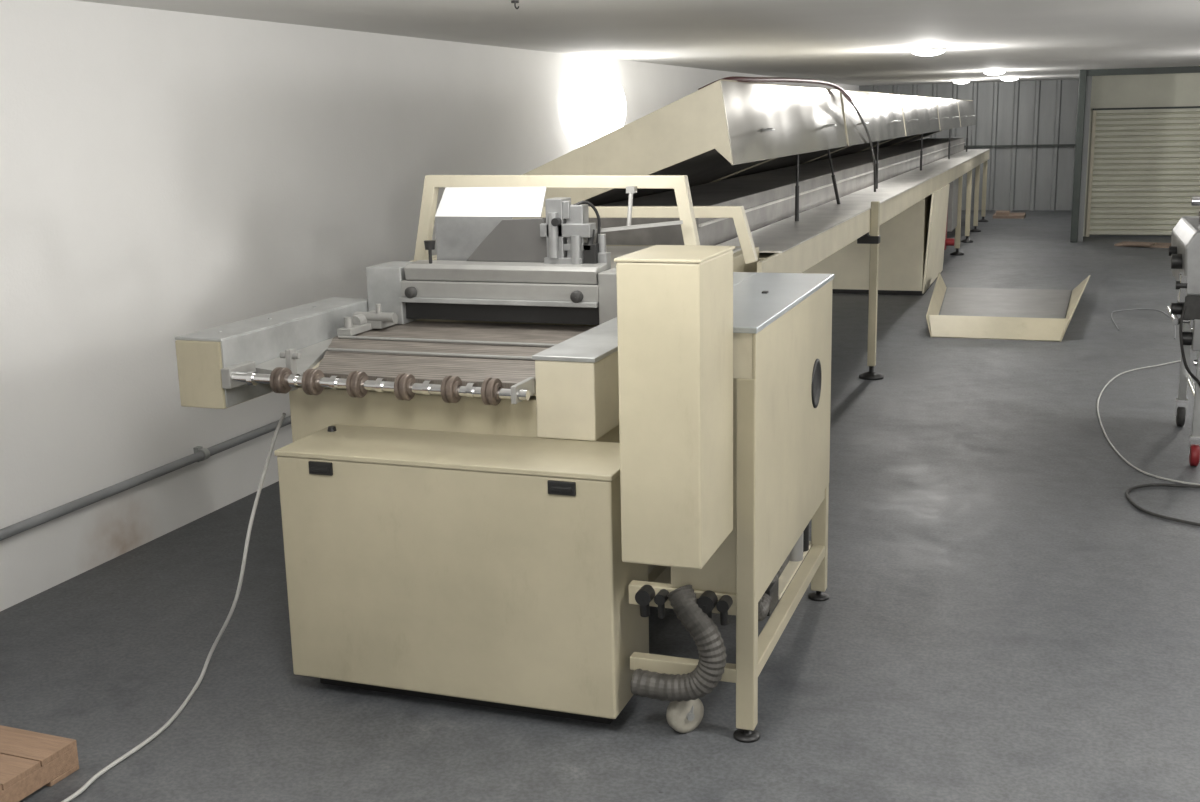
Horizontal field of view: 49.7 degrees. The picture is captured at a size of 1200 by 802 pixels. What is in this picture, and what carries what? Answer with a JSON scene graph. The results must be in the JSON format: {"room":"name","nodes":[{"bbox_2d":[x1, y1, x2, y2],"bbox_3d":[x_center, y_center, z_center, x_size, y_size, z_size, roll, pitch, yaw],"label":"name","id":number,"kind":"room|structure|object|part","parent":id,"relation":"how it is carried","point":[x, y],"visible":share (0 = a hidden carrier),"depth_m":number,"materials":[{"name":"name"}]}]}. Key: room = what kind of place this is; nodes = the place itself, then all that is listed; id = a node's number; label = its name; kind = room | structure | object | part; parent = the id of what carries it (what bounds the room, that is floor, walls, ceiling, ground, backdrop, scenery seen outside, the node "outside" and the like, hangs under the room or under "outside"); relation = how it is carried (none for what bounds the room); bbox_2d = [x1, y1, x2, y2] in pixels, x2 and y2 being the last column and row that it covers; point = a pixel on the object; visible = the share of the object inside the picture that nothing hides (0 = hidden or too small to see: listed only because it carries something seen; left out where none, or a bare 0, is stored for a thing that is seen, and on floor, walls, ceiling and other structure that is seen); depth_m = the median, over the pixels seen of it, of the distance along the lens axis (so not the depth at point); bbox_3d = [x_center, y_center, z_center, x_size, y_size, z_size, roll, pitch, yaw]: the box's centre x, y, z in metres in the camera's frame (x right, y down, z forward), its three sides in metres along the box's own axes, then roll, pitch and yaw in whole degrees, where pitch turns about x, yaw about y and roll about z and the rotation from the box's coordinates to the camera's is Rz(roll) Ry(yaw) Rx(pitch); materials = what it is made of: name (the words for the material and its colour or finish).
{"room":"processing plant","nodes":[
{"label":"processing plant","id":0,"kind":"room"},
{"bbox_2d":[0,0,858,611],"bbox_3d":[0.234,-2.232,13.787,0.100,2.695,32.800,3,13,19],"label":"wall","id":1,"kind":"structure","parent":0,"point":[165,175],"depth_m":6.85,"materials":[{"name":"white paint"}]},
{"bbox_2d":[0,415,290,540],"bbox_3d":[-1.769,-0.006,8.165,0.081,0.180,16.000,3,13,19],"label":"pipe","id":2,"kind":"object","parent":1,"relation":"attached to","point":[200,454],"visible":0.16,"depth_m":6.53,"materials":[{"name":"grey plastic"}]},
{"bbox_2d":[562,66,625,145],"bbox_3d":[-0.044,-2.863,12.658,0.060,0.800,1.760,3,13,19],"label":"wall lamp","id":3,"kind":"object","parent":1,"relation":"attached to","point":[594,102],"visible":0.86,"depth_m":12.50,"materials":[{"name":"white plastic"}]},
{"bbox_2d":[0,210,1199,801],"bbox_3d":[4.428,-0.640,12.619,8.939,0.100,32.800,3,13,19],"label":"floor","id":4,"kind":"structure","parent":0,"point":[999,621],"depth_m":5.37,"materials":[{"name":"concrete"}]},
{"bbox_2d":[0,725,78,801],"bbox_3d":[-2.439,1.253,4.117,1.128,0.107,0.987,3,13,19],"label":"wooden pallet","id":5,"kind":"object","parent":4,"relation":"on","point":[30,761],"visible":1,"depth_m":4.25,"materials":[{"name":"brown wood"}]},
{"bbox_2d":[61,413,285,801],"bbox_3d":[-1.595,0.714,4.534,0.216,0.960,1.945,3,13,19],"label":"hanging cable","id":6,"kind":"object","parent":4,"relation":"on","point":[89,782],"visible":1,"depth_m":4.93,"materials":[{"name":"white plastic"}]},
{"bbox_2d":[175,175,833,742],"bbox_3d":[-0.167,-0.058,5.809,2.365,1.854,3.398,3,13,19],"label":"machine","id":7,"kind":"object","parent":4,"relation":"on","point":[528,438],"visible":1,"depth_m":4.68,"materials":[{"name":"beige paint"}]},
{"bbox_3d":[-1.369,-0.224,5.610,0.205,0.266,1.180,3,13,19],"label":"infeed arm","id":8,"kind":"part","parent":7,"relation":"part of","materials":[{"name":"beige paint"}]},
{"bbox_3d":[-1.371,-0.361,5.585,0.215,0.012,1.170,3,13,19],"label":"arm plate","id":9,"kind":"part","parent":7,"relation":"part of","materials":[{"name":"metal"}]},
{"bbox_3d":[-1.195,-0.122,5.014,0.080,0.160,0.040,3,13,19],"label":"guide post","id":10,"kind":"part","parent":7,"relation":"part of","materials":[{"name":"grey metal"}]},
{"bbox_3d":[-1.267,-0.225,5.578,0.008,0.265,1.170,3,13,19],"label":"arm plate","id":11,"kind":"part","parent":7,"relation":"part of","materials":[{"name":"metal"}]},
{"bbox_3d":[-1.099,-0.235,5.606,0.282,0.055,1.160,3,13,19],"label":"guide plate","id":12,"kind":"part","parent":7,"relation":"part of","materials":[{"name":"grey metal"}]},
{"bbox_3d":[-1.034,0.108,4.997,0.036,0.018,0.036,3,13,19],"label":"lid knob","id":13,"kind":"part","parent":7,"relation":"part of","materials":[{"name":"black plastic"}]},
{"bbox_3d":[-0.866,-0.496,5.923,0.052,0.052,0.032,3,13,19],"label":"beam knob","id":14,"kind":"part","parent":7,"relation":"part of","materials":[{"name":"grey rubber"}]},
{"bbox_3d":[-0.810,-0.728,6.620,0.080,0.035,0.540,3,13,19],"label":"frame rail","id":15,"kind":"part","parent":7,"relation":"part of","materials":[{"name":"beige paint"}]},
{"bbox_3d":[-0.637,-0.188,5.232,1.060,0.014,0.014,3,13,19],"label":"cross rod","id":16,"kind":"part","parent":7,"relation":"part of","materials":[{"name":"grey metal"}]},
{"bbox_3d":[-0.506,0.179,4.703,1.304,0.025,0.416,3,13,19],"label":"cabinet lid","id":17,"kind":"part","parent":7,"relation":"part of","materials":[{"name":"beige paint"}]},
{"bbox_3d":[-0.598,-0.251,5.486,1.160,0.014,0.014,3,13,19],"label":"cross rod","id":18,"kind":"part","parent":7,"relation":"part of","materials":[{"name":"grey metal"}]},
{"bbox_3d":[-0.440,-0.412,5.865,0.970,0.103,0.030,3,13,19],"label":"wiper blade","id":19,"kind":"part","parent":7,"relation":"part of","materials":[{"name":"black plastic"}]},
{"bbox_3d":[-0.224,-0.842,6.109,1.465,0.449,0.058,3,13,19],"label":"head frame","id":20,"kind":"part","parent":7,"relation":"part of","materials":[{"name":"beige paint"}]},
{"bbox_3d":[0.026,-0.250,5.135,0.246,0.017,0.957,3,13,19],"label":"plate","id":21,"kind":"part","parent":7,"relation":"part of","materials":[{"name":"metal"}]},
{"bbox_3d":[-0.111,-0.769,5.791,0.239,0.250,0.057,-8,14,-28],"label":"clamp lever","id":22,"kind":"part","parent":7,"relation":"part of","materials":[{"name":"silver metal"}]},
{"bbox_3d":[-0.103,-0.454,5.655,0.052,0.052,0.032,3,13,19],"label":"beam knob","id":23,"kind":"part","parent":7,"relation":"part of","materials":[{"name":"grey rubber"}]},
{"bbox_3d":[0.016,-0.847,6.564,1.591,0.279,0.055,3,13,19],"label":"head frame","id":24,"kind":"part","parent":7,"relation":"part of","materials":[{"name":"beige paint"}]},
{"bbox_3d":[0.142,-0.869,5.880,0.467,0.211,0.094,0,12,5],"label":"support rod","id":25,"kind":"part","parent":7,"relation":"part of","materials":[{"name":"grey metal"}]},
{"bbox_3d":[0.244,0.733,5.407,0.060,0.050,1.030,3,13,19],"label":"rail","id":26,"kind":"part","parent":7,"relation":"part of","materials":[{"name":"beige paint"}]},
{"bbox_3d":[-0.083,-0.720,6.590,1.350,0.012,1.270,3,13,19],"label":"housing plate","id":27,"kind":"part","parent":7,"relation":"part of","materials":[{"name":"beige metal"}]},
{"bbox_3d":[0.234,-0.450,3.953,0.265,0.010,0.416,3,13,19],"label":"box lid","id":28,"kind":"part","parent":7,"relation":"part of","materials":[{"name":"beige paint"}]},
{"bbox_3d":[0.290,0.676,4.458,0.390,0.073,0.050,3,13,19],"label":"rail","id":29,"kind":"part","parent":7,"relation":"part of","materials":[{"name":"beige metal"}]},
{"bbox_3d":[0.296,0.927,4.512,0.390,0.050,0.050,3,13,19],"label":"rail","id":30,"kind":"part","parent":7,"relation":"part of","materials":[{"name":"beige metal"}]},
{"bbox_3d":[0.388,-0.468,5.268,0.340,0.020,0.830,3,13,19],"label":"plate","id":31,"kind":"part","parent":7,"relation":"part of","materials":[{"name":"silver metal"}]},
{"bbox_3d":[0.494,0.523,4.349,0.064,1.230,0.060,3,13,19],"label":"leg","id":32,"kind":"part","parent":7,"relation":"part of","materials":[{"name":"beige paint"}]},
{"bbox_3d":[0.594,-0.385,4.864,0.324,0.020,1.470,3,13,19],"label":"plate","id":33,"kind":"part","parent":7,"relation":"part of","materials":[{"name":"silver metal"}]},
{"bbox_3d":[0.735,0.534,5.020,0.040,0.053,1.330,3,13,19],"label":"rail","id":34,"kind":"part","parent":7,"relation":"part of","materials":[{"name":"beige metal"}]},
{"bbox_3d":[0.738,0.794,5.077,0.055,0.050,1.330,3,13,19],"label":"rail","id":35,"kind":"part","parent":7,"relation":"part of","materials":[{"name":"beige metal"}]},
{"bbox_3d":[0.746,0.068,4.914,0.013,0.902,1.451,3,13,19],"label":"panel","id":36,"kind":"part","parent":7,"relation":"part of","materials":[{"name":"beige paint"}]},
{"bbox_2d":[811,359,821,407],"bbox_3d":[0.874,-0.071,5.230,0.008,0.199,0.199,3,13,19],"label":"vent","id":37,"kind":"object","parent":7,"relation":"attached to","point":[816,364],"depth_m":5.22,"materials":[{"name":"black plastic"}]},
{"bbox_3d":[0.967,0.596,5.705,0.064,0.490,0.060,3,13,19],"label":"leg","id":38,"kind":"part","parent":7,"relation":"part of","materials":[{"name":"beige paint"}]},
{"bbox_2d":[513,76,989,379],"bbox_3d":[3.481,-2.674,16.297,1.869,2.353,20.330,3,13,19],"label":"dryer","id":39,"kind":"object","parent":4,"relation":"on","point":[839,182],"visible":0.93,"depth_m":9.80,"materials":[{"name":"beige paint"}]},
{"bbox_2d":[584,149,768,205],"bbox_3d":[0.723,-1.763,9.119,1.365,0.800,3.850,3,13,19],"label":"opening","id":40,"kind":"object","parent":39,"relation":"attached to","point":[702,170],"depth_m":8.46,"materials":[{"name":"metal"}]},
{"bbox_3d":[1.023,-1.654,7.897,0.064,0.019,0.181,3,13,19],"label":"handle","id":41,"kind":"part","parent":39,"relation":"part of","materials":[{"name":"metal"}]},
{"bbox_2d":[719,146,846,180],"bbox_3d":[2.076,-2.601,12.837,1.365,0.800,3.920,3,13,19],"label":"hood","id":42,"kind":"object","parent":39,"relation":"attached to","point":[781,166],"depth_m":12.18,"materials":[{"name":"metal"}]},
{"bbox_3d":[3.823,-3.003,16.217,0.015,0.015,19.510,3,13,19],"label":"chamber trim","id":43,"kind":"part","parent":39,"relation":"part of","materials":[{"name":"silver metal"}]},
{"bbox_2d":[807,138,893,162],"bbox_3d":[3.445,-3.448,16.597,1.365,0.800,3.940,3,13,19],"label":"hood","id":44,"kind":"object","parent":39,"relation":"attached to","point":[853,151],"depth_m":16.10,"materials":[{"name":"metal"}]},
{"bbox_3d":[4.171,-2.699,15.877,0.027,0.180,20.030,3,13,19],"label":"rail","id":45,"kind":"part","parent":39,"relation":"part of","materials":[{"name":"beige metal"}]},
{"bbox_3d":[2.189,-0.932,10.377,0.062,1.320,0.072,3,13,19],"label":"leg","id":46,"kind":"part","parent":39,"relation":"part of","materials":[{"name":"beige paint"}]},
{"bbox_2d":[861,134,919,151],"bbox_3d":[4.750,-4.256,20.183,1.365,0.800,3.540,3,13,19],"label":"hood","id":47,"kind":"object","parent":39,"relation":"attached to","point":[889,144],"depth_m":20.01,"materials":[{"name":"metal"}]},
{"bbox_2d":[895,130,941,144],"bbox_3d":[5.997,-5.028,23.607,1.365,0.800,3.590,3,13,19],"label":"hood","id":48,"kind":"object","parent":39,"relation":"attached to","point":[912,140],"depth_m":23.47,"materials":[{"name":"metal"}]},
{"bbox_3d":[4.204,-2.067,16.132,0.105,1.165,2.500,3,13,19],"label":"cabinet door","id":49,"kind":"part","parent":39,"relation":"part of","materials":[{"name":"beige paint"}]},
{"bbox_3d":[5.341,-2.824,19.300,0.074,1.090,0.072,3,13,19],"label":"leg","id":50,"kind":"part","parent":39,"relation":"part of","materials":[{"name":"beige paint"}]},
{"bbox_3d":[6.011,-3.238,21.139,0.074,1.090,0.072,3,13,19],"label":"leg","id":51,"kind":"part","parent":39,"relation":"part of","materials":[{"name":"beige paint"}]},
{"bbox_3d":[6.680,-3.652,22.977,0.074,1.090,0.072,3,13,19],"label":"leg","id":52,"kind":"part","parent":39,"relation":"part of","materials":[{"name":"beige paint"}]},
{"bbox_3d":[7.416,-4.108,25.000,0.074,1.090,0.072,3,13,19],"label":"leg","id":53,"kind":"part","parent":39,"relation":"part of","materials":[{"name":"beige paint"}]},
{"bbox_2d":[926,272,1089,341],"bbox_3d":[4.326,-1.047,13.822,1.732,0.191,3.688,3,13,19],"label":"metal cover","id":54,"kind":"object","parent":4,"relation":"on","point":[973,313],"visible":1,"depth_m":13.62,"materials":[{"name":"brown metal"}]},
{"bbox_2d":[993,211,1025,218],"bbox_3d":[8.240,-3.763,26.083,0.600,0.120,0.800,3,13,19],"label":"pallet","id":55,"kind":"object","parent":4,"relation":"on","point":[999,214],"visible":1,"depth_m":25.80,"materials":[{"name":"brown wood"}]},
{"bbox_2d":[1114,241,1170,247],"bbox_3d":[8.446,-2.429,20.092,0.800,0.050,0.600,8,15,36],"label":"pallet","id":56,"kind":"object","parent":4,"relation":"on","point":[1124,243],"visible":0.89,"depth_m":19.97,"materials":[{"name":"brown wood"}]},
{"bbox_2d":[1111,308,1175,338],"bbox_3d":[5.423,-0.786,12.929,0.586,0.010,1.897,3,13,19],"label":"cable","id":57,"kind":"object","parent":4,"relation":"on","point":[1145,308],"visible":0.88,"depth_m":13.54,"materials":[{"name":"grey plastic"}]},
{"bbox_2d":[1097,360,1199,484],"bbox_3d":[3.933,0.053,9.213,0.752,0.012,4.089,3,13,19],"label":"cable","id":58,"kind":"object","parent":4,"relation":"on","point":[1104,432],"visible":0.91,"depth_m":8.39,"materials":[{"name":"white plastic"}]},
{"bbox_2d":[1125,483,1199,525],"bbox_3d":[3.122,0.559,6.948,0.558,0.018,0.820,3,13,19],"label":"hose","id":59,"kind":"object","parent":4,"relation":"on","point":[1128,490],"visible":1,"depth_m":7.07,"materials":[{"name":"grey rubber"}]},
{"bbox_2d":[1166,197,1199,465],"bbox_3d":[4.035,-0.517,7.947,1.070,1.660,1.194,3,13,19],"label":"machine","id":60,"kind":"object","parent":4,"relation":"on","point":[1184,250],"visible":1,"depth_m":7.65,"materials":[{"name":"silver metal"}]},
{"bbox_3d":[3.573,-0.934,8.078,0.050,0.060,0.060,3,13,19],"label":"knob","id":61,"kind":"part","parent":60,"relation":"part of","materials":[{"name":"black plastic"}]},
{"bbox_3d":[3.435,-0.832,7.716,0.060,0.090,0.090,3,13,19],"label":"knob","id":62,"kind":"part","parent":60,"relation":"part of","materials":[{"name":"black plastic"}]},
{"bbox_3d":[3.426,-0.546,7.675,0.080,0.070,0.070,3,13,19],"label":"knob","id":63,"kind":"part","parent":60,"relation":"part of","materials":[{"name":"black plastic"}]},
{"bbox_3d":[3.396,-0.676,7.569,0.060,0.050,0.050,3,13,19],"label":"knob","id":64,"kind":"part","parent":60,"relation":"part of","materials":[{"name":"black plastic"}]},
{"bbox_3d":[3.893,-0.424,8.598,0.048,0.850,0.040,3,13,19],"label":"leg","id":65,"kind":"part","parent":60,"relation":"part of","materials":[{"name":"metal"}]},
{"bbox_3d":[3.482,-0.368,7.651,0.100,0.080,0.080,3,13,19],"label":"knob","id":66,"kind":"part","parent":60,"relation":"part of","materials":[{"name":"black plastic"}]},
{"bbox_3d":[3.746,-0.069,8.177,0.036,0.036,1.020,3,13,19],"label":"cross rail","id":67,"kind":"part","parent":60,"relation":"part of","materials":[{"name":"silver metal"}]},
{"bbox_3d":[3.538,-0.205,7.624,0.048,0.850,0.040,3,13,19],"label":"leg","id":68,"kind":"part","parent":60,"relation":"part of","materials":[{"name":"metal"}]},
{"bbox_2d":[75,0,1199,85],"bbox_3d":[4.368,-3.370,12.026,8.939,0.100,32.800,3,13,19],"label":"ceiling","id":69,"kind":"structure","parent":0,"point":[849,42],"depth_m":9.18,"materials":[{"name":"paint"}]},
{"bbox_2d":[511,0,518,8],"bbox_3d":[-0.428,-1.999,6.542,0.040,0.044,0.040,-9,14,-32],"label":"ceiling hook","id":70,"kind":"object","parent":69,"relation":"hanging from","point":[512,1],"visible":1,"depth_m":6.53,"materials":[{"name":"grey metal"}]},
{"bbox_2d":[909,47,947,55],"bbox_3d":[3.143,-3.342,12.413,0.358,0.068,0.358,3,13,19],"label":"ceiling light","id":71,"kind":"object","parent":69,"relation":"attached to","point":[930,51],"visible":1,"depth_m":12.30,"materials":[{"name":"white plastic"}]},
{"bbox_2d":[953,80,970,83],"bbox_3d":[7.108,-6.273,25.494,0.358,0.068,0.358,3,13,19],"label":"ceiling light","id":72,"kind":"object","parent":69,"relation":"attached to","point":[954,81],"visible":1,"depth_m":25.37,"materials":[{"name":"white plastic"}]},
{"bbox_2d":[982,70,1006,74],"bbox_3d":[5.986,-4.981,19.667,0.358,0.068,0.358,3,13,19],"label":"ceiling light","id":73,"kind":"object","parent":69,"relation":"attached to","point":[988,72],"visible":0.98,"depth_m":19.55,"materials":[{"name":"white plastic"}]},
{"bbox_2d":[1000,77,1019,80],"bbox_3d":[7.578,-5.954,23.981,0.358,0.068,0.358,3,13,19],"label":"ceiling light","id":74,"kind":"object","parent":69,"relation":"attached to","point":[1001,78],"visible":0.99,"depth_m":23.86,"materials":[{"name":"white plastic"}]},
{"bbox_2d":[859,79,1078,209],"bbox_3d":[7.880,-5.475,27.931,4.599,2.695,0.135,3,13,19],"label":"wall","id":75,"kind":"structure","parent":0,"point":[1040,112],"depth_m":27.53,"materials":[{"name":"grey metal"}]},
{"bbox_2d":[964,144,1075,147],"bbox_3d":[7.816,-5.466,27.839,4.539,0.040,0.050,3,13,19],"label":"trim","id":76,"kind":"structure","parent":75,"relation":"attached to","point":[1043,144],"depth_m":27.43,"materials":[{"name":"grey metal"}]},
{"bbox_2d":[1077,76,1091,241],"bbox_3d":[8.906,-4.622,23.906,0.090,2.695,7.000,3,13,19],"label":"wall partition","id":77,"kind":"structure","parent":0,"point":[1089,78],"depth_m":20.69,"materials":[{"name":"grey metal"}]},
{"bbox_2d":[1070,70,1086,241],"bbox_3d":[7.620,-3.883,20.636,0.110,2.695,0.160,3,13,19],"label":"trim","id":78,"kind":"structure","parent":77,"relation":"attached to","point":[1083,73],"depth_m":20.56,"materials":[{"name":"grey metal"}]},
{"bbox_2d":[1087,66,1199,75],"bbox_3d":[9.590,-5.045,19.657,4.130,0.095,0.100,3,13,19],"label":"trim","id":79,"kind":"structure","parent":77,"relation":"attached to","point":[1190,69],"depth_m":20.03,"materials":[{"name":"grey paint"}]},
{"bbox_2d":[1083,73,1199,235],"bbox_3d":[10.023,-4.000,20.931,4.050,2.695,0.180,3,13,19],"label":"wall","id":80,"kind":"structure","parent":0,"point":[1175,89],"depth_m":21.12,"materials":[{"name":"beige metal"}]},
{"bbox_2d":[1085,106,1199,236],"bbox_3d":[9.125,-3.736,21.209,2.100,2.100,0.140,3,13,19],"label":"door","id":81,"kind":"structure","parent":80,"relation":"in","point":[1144,168],"depth_m":21.28,"materials":[{"name":"beige metal"}]},
{"bbox_3d":[8.166,-3.780,21.554,0.060,2.080,0.110,3,13,19],"label":"guide rail","id":82,"kind":"part","parent":81,"relation":"part of","materials":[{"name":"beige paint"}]}
]}

